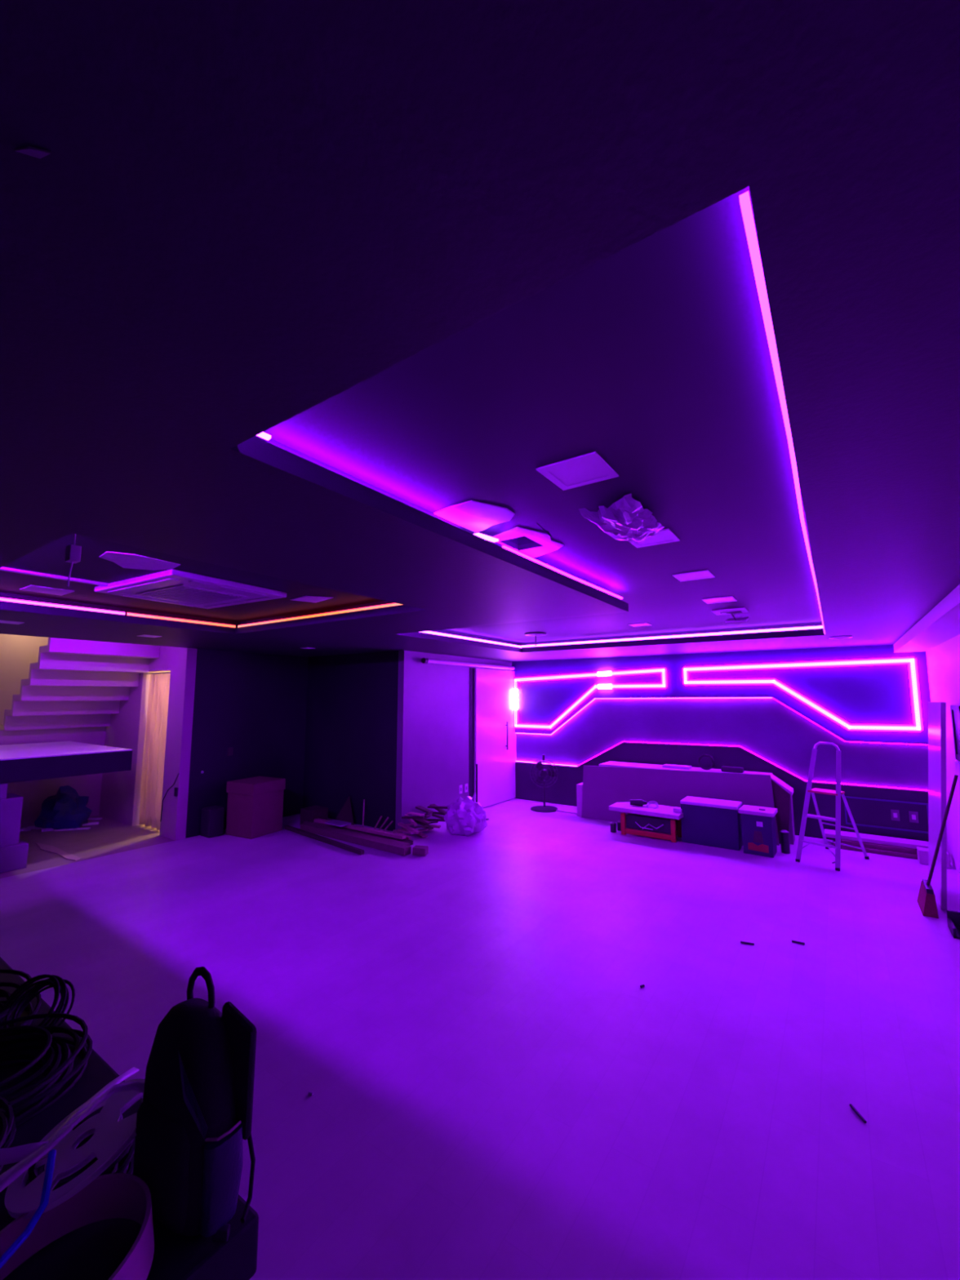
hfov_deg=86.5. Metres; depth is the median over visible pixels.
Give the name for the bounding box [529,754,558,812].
floor fan
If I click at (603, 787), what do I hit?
board
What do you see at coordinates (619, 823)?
bottle
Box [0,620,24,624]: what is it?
recessed light
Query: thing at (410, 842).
plank
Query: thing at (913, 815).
wall socket
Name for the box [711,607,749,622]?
fitting
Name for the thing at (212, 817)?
canister
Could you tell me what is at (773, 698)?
led strip
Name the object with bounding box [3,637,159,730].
staircase
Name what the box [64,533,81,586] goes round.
junction box
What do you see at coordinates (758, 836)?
print
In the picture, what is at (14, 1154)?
loop
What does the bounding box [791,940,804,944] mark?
scrap
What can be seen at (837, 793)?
stepladder
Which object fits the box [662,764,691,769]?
case
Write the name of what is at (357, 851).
plank
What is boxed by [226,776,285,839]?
cardboard box
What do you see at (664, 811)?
slab
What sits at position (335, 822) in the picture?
film
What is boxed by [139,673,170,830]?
curtain
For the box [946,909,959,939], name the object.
dustpan
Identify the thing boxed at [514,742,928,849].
wall
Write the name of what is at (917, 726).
light frame
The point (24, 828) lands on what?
rubble piece
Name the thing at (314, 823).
plank
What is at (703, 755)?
cable coil
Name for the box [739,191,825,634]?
led strip
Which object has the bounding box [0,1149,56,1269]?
cable
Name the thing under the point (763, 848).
print
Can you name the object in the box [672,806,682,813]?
tape roll
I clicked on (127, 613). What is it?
led strip
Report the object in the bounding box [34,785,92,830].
plastic sheet
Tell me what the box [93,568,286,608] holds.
air conditioner
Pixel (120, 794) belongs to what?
wall
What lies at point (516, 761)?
led strip
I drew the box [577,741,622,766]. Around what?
led strip
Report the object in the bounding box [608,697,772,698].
led strip
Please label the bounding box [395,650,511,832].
wall
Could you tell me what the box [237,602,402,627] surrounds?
led strip
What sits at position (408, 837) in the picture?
offcut
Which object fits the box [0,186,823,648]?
ceiling
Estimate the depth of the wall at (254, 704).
8.11 m
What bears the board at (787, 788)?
on the countertop
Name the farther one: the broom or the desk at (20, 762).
the desk at (20, 762)
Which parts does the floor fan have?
blade, blade, motor, blade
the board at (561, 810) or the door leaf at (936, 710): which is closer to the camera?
the door leaf at (936, 710)
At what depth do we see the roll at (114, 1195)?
0.95 m
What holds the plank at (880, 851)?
on the floor
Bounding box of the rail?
[147,671,170,674]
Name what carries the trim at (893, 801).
attached to the wall at (563, 792)
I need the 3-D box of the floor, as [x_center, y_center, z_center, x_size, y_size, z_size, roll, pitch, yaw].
[-1.962,2.625,5.055,11.520,0.100,11.700,-4,-8,34]
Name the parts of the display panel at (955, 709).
pane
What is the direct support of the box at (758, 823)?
on the floor
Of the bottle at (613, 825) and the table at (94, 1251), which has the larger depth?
the bottle at (613, 825)
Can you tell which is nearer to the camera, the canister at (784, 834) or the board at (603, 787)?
the canister at (784, 834)
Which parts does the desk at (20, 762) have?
post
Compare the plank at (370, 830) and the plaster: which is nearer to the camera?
the plaster
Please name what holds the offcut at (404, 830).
on the offcut
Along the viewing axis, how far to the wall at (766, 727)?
8.07 m
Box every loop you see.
[0,1066,139,1182]
[0,1080,144,1192]
[0,1141,48,1165]
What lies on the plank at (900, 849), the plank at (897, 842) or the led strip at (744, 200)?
the plank at (897, 842)
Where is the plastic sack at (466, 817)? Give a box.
[444,795,487,836]
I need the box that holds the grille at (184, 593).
[135,583,248,604]
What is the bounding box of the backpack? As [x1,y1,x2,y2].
[133,966,256,1242]
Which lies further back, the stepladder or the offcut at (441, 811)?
the offcut at (441, 811)
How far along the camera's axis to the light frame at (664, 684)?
9.45 m
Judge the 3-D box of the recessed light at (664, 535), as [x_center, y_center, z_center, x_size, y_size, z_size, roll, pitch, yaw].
[0.949,-0.559,2.816,0.240,0.006,0.240,-4,-8,34]
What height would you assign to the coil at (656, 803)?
0.131 m
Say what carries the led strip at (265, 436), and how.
attached to the ceiling at (653, 358)
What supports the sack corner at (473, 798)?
on the plastic sack at (466, 817)
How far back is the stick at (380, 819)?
7.66 m
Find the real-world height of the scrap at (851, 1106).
0.012 m
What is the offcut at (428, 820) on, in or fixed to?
on the offcut
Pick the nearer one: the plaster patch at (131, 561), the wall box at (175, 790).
the plaster patch at (131, 561)
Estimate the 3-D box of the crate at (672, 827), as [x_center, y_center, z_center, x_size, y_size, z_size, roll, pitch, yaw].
[2.485,2.687,7.414,0.770,0.300,0.388,-4,-8,34]
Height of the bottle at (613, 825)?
0.140 m
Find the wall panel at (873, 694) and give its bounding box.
[511,644,930,743]
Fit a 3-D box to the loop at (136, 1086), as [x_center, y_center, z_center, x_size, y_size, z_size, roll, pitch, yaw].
[-0.781,0.932,0.963,0.080,0.029,0.279,-4,-7,31]
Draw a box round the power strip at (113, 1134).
[4,1078,144,1218]
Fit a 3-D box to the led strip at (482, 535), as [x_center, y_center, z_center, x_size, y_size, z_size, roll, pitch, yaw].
[0.033,-0.525,2.619,0.030,0.025,0.181,-5,-8,36]
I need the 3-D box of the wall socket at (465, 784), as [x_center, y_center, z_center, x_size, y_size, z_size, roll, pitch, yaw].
[-0.239,2.579,8.890,0.015,0.140,0.080,-4,-8,34]
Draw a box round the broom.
[916,774,958,918]
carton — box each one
[299,805,328,824]
[916,846,950,867]
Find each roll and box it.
[0,1173,154,1279]
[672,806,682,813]
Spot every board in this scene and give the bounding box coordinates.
[555,807,577,813]
[581,765,779,845]
[768,772,793,795]
[770,778,790,844]
[788,795,795,844]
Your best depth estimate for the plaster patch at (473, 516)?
2.44 m
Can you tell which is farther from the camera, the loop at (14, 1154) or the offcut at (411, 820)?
the offcut at (411, 820)
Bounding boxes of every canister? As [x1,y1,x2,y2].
[200,804,224,837]
[779,829,790,853]
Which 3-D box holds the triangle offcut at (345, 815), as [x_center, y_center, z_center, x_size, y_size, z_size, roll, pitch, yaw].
[-2.126,2.705,8.119,0.470,0.420,0.092,-4,-8,34]
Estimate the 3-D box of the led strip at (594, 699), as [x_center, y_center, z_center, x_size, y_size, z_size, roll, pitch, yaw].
[1.744,1.450,9.602,0.915,0.696,0.016,-4,-8,34]
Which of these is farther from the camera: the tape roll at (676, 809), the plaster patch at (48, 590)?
the tape roll at (676, 809)
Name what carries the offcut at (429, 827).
on the offcut
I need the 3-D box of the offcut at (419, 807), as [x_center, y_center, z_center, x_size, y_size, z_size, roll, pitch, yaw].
[-0.840,2.550,7.673,0.314,0.062,0.084,-6,-9,43]
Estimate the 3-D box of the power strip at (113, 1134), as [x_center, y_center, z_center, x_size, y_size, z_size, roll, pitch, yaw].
[-0.811,1.028,1.047,0.236,0.102,0.248,2,-7,-20]
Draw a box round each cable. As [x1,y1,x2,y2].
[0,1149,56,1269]
[160,773,179,822]
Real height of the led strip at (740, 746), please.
0.458 m
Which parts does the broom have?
handle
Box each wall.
[0,633,48,724]
[0,726,106,827]
[98,645,197,840]
[185,648,308,838]
[302,650,398,831]
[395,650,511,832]
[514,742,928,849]
[515,697,928,791]
[925,634,959,875]
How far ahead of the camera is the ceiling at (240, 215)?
0.80 m
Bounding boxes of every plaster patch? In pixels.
[19,585,74,595]
[99,551,180,570]
[289,595,333,602]
[433,500,515,532]
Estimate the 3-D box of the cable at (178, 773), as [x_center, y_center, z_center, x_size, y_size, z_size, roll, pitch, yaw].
[-4.457,2.262,7.321,0.451,0.724,0.024,-4,-8,34]
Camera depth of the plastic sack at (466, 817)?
7.36 m
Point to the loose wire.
(538, 524)
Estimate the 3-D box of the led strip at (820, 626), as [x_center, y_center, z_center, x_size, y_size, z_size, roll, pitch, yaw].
[2.356,-0.025,7.095,4.100,0.030,0.030,-4,-8,35]
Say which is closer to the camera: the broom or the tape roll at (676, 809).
the broom
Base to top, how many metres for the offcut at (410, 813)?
0.034 m
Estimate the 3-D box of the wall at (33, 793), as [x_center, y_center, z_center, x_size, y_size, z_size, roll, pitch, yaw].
[-7.489,2.076,7.355,0.100,1.500,3.460,-4,-8,34]
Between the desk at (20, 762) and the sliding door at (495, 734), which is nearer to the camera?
the desk at (20, 762)
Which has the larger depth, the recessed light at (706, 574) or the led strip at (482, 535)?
the recessed light at (706, 574)
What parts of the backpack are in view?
handle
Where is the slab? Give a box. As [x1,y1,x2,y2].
[608,801,683,819]
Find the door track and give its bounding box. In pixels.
[421,657,514,670]
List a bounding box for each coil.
[0,974,75,1043]
[646,800,658,808]
[697,754,714,769]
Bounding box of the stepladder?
[795,742,869,871]
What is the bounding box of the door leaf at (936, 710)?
[928,701,946,911]
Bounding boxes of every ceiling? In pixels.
[0,0,959,662]
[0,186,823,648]
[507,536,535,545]
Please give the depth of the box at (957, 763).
4.61 m
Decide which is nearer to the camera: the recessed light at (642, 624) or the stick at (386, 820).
the recessed light at (642, 624)
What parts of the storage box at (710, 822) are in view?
lid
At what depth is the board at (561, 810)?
8.92 m
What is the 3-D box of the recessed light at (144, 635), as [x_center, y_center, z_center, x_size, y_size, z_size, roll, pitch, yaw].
[-3.881,-0.044,5.993,0.190,0.006,0.190,-4,-8,34]
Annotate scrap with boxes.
[740,941,754,945]
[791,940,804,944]
[848,1103,866,1123]
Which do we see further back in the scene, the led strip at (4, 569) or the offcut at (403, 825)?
the offcut at (403, 825)
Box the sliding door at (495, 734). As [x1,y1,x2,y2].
[474,667,515,807]
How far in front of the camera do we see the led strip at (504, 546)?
3.34 m
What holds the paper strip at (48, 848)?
on the floor
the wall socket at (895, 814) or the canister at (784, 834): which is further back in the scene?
the wall socket at (895, 814)
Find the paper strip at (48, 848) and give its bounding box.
[35,842,79,861]
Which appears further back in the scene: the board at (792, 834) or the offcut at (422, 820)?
the offcut at (422, 820)
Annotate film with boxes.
[324,819,351,826]
[578,493,664,542]
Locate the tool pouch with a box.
[720,765,744,773]
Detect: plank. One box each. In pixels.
[284,825,364,854]
[300,822,410,855]
[302,821,409,845]
[314,817,406,839]
[320,822,413,845]
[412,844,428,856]
[824,828,928,848]
[833,839,917,859]
[840,839,916,853]
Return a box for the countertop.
[599,760,772,774]
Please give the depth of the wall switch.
7.86 m
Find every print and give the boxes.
[747,842,768,853]
[753,831,764,843]
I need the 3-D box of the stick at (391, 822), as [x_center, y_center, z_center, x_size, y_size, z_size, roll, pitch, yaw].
[-1.377,2.769,7.521,0.020,0.170,0.229,-6,-9,42]
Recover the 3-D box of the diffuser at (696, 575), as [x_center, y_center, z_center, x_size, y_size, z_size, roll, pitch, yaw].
[1.544,-0.462,3.688,0.180,0.003,0.180,-4,-8,34]
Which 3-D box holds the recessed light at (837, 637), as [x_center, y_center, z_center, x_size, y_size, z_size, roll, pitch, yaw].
[4.301,-0.029,6.087,0.230,0.013,0.230,-4,-8,34]
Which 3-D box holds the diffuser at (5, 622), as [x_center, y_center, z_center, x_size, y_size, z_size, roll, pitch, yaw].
[-4.503,-0.170,4.874,0.130,0.003,0.130,-4,-8,34]
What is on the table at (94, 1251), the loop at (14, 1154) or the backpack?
the backpack
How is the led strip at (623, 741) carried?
attached to the wall at (563, 792)
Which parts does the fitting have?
frame, panel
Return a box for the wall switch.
[227,747,233,755]
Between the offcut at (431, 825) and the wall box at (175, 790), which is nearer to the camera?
the wall box at (175, 790)
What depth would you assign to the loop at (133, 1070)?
1.02 m
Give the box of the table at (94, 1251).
[0,956,258,1279]
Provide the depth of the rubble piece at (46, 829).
7.63 m
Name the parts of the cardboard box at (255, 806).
lid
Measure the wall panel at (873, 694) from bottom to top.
1.420 m
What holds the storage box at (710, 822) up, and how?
on the floor
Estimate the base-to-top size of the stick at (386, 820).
0.209 m
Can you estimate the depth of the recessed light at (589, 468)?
1.97 m
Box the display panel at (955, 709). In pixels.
[950,705,959,760]
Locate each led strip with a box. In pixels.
[0,566,108,586]
[0,597,124,615]
[126,612,235,627]
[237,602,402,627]
[256,431,271,440]
[420,631,521,648]
[473,533,498,542]
[502,545,622,599]
[515,760,577,766]
[521,625,823,647]
[551,698,595,734]
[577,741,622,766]
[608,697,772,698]
[622,741,735,746]
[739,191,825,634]
[739,746,928,791]
[773,697,928,745]
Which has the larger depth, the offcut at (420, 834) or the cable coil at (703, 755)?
the cable coil at (703, 755)
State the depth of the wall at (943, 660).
5.77 m
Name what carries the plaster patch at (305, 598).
attached to the ceiling at (653, 358)
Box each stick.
[362,799,364,826]
[373,815,382,829]
[378,817,388,830]
[382,820,392,831]
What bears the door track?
attached to the wall at (433, 731)
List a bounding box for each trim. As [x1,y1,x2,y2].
[469,667,473,797]
[844,795,928,833]
[893,584,959,652]
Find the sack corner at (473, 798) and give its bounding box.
[471,792,475,802]
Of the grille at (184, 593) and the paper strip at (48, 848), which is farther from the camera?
the paper strip at (48, 848)
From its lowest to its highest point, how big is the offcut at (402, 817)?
0.070 m
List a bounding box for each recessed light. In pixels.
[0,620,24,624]
[137,634,161,637]
[536,451,618,490]
[628,528,679,547]
[628,622,651,626]
[671,569,715,581]
[701,595,737,604]
[828,635,852,639]
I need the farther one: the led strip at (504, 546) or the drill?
the drill
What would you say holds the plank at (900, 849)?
on the plank at (880, 851)
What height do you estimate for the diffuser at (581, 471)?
0.003 m
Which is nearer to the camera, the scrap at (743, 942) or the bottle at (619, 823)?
the scrap at (743, 942)
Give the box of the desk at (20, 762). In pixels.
[0,741,132,873]
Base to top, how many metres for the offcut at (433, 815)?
0.068 m
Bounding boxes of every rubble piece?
[21,827,31,831]
[41,827,53,831]
[53,826,90,831]
[82,821,98,826]
[87,817,102,819]
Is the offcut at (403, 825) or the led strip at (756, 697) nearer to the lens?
the offcut at (403, 825)
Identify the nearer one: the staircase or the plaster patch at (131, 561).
the plaster patch at (131, 561)
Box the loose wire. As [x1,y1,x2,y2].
[536,522,551,537]
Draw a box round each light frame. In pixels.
[513,666,667,729]
[682,656,923,732]
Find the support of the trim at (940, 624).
attached to the wall at (943, 660)
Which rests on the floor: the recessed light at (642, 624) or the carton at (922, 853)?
the carton at (922, 853)
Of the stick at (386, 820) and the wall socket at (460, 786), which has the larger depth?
the wall socket at (460, 786)
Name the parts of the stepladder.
rail, leg, hoop handle, rail, leg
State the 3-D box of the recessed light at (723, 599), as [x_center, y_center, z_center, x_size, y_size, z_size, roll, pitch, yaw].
[2.160,-0.360,4.606,0.250,0.006,0.250,-4,-8,34]
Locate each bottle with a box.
[609,822,616,832]
[617,820,621,831]
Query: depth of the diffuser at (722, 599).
4.61 m
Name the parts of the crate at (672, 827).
post, rail, post, post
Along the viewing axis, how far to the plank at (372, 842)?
6.97 m
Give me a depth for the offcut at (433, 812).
7.78 m
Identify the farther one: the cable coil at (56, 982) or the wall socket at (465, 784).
the wall socket at (465, 784)
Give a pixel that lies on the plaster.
(544, 544)
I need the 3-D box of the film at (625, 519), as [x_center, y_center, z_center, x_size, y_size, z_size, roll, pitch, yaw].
[0.713,-0.555,2.487,0.282,0.068,0.612,-4,-8,34]
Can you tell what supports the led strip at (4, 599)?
attached to the ceiling at (240, 215)
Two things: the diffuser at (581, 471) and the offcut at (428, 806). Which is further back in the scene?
the offcut at (428, 806)
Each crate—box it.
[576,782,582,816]
[620,813,681,842]
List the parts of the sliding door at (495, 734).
door handle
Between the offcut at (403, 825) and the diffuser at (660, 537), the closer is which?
the diffuser at (660, 537)
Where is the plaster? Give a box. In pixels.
[491,526,564,558]
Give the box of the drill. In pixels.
[630,799,647,806]
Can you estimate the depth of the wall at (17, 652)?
9.40 m
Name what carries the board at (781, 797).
on the floor
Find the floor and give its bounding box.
[0,798,959,1279]
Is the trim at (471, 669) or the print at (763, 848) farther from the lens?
the trim at (471, 669)
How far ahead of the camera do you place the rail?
8.03 m
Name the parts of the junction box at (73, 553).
cord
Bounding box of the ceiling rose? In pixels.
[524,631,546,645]
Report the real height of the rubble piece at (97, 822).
0.032 m
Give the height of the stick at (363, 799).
0.407 m
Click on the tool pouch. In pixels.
(724, 768)
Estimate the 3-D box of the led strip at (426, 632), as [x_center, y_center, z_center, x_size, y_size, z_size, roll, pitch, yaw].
[-0.084,-0.007,7.173,0.020,0.030,2.620,-4,-8,34]
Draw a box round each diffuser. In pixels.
[0,621,17,623]
[546,458,608,485]
[631,623,647,626]
[634,532,672,545]
[678,572,709,580]
[706,597,732,603]
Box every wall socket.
[458,785,462,794]
[464,783,467,792]
[890,808,900,821]
[908,811,918,822]
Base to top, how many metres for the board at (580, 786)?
0.520 m
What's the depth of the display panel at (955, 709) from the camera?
4.71 m
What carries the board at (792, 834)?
on the floor
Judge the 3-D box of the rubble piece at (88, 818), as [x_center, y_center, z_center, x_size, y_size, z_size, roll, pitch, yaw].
[-6.372,2.931,8.366,0.314,0.021,0.060,0,-6,-1]
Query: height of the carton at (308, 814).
0.250 m
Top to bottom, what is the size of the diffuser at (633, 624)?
0.003 m
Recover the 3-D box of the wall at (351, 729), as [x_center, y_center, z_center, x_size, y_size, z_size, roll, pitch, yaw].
[-2.126,1.494,8.448,2.210,2.900,0.150,-4,-8,34]
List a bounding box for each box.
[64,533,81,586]
[173,787,177,796]
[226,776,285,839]
[680,795,742,850]
[737,804,777,857]
[954,760,959,771]
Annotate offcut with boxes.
[335,795,354,825]
[392,829,411,839]
[397,822,419,833]
[397,827,415,834]
[401,816,425,818]
[404,813,417,826]
[406,812,424,816]
[412,818,431,824]
[413,819,433,829]
[414,831,427,837]
[415,805,433,813]
[423,818,444,821]
[427,805,447,808]
[428,824,440,828]
[430,804,446,813]
[431,811,445,815]
[431,813,444,819]
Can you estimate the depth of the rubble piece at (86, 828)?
7.68 m

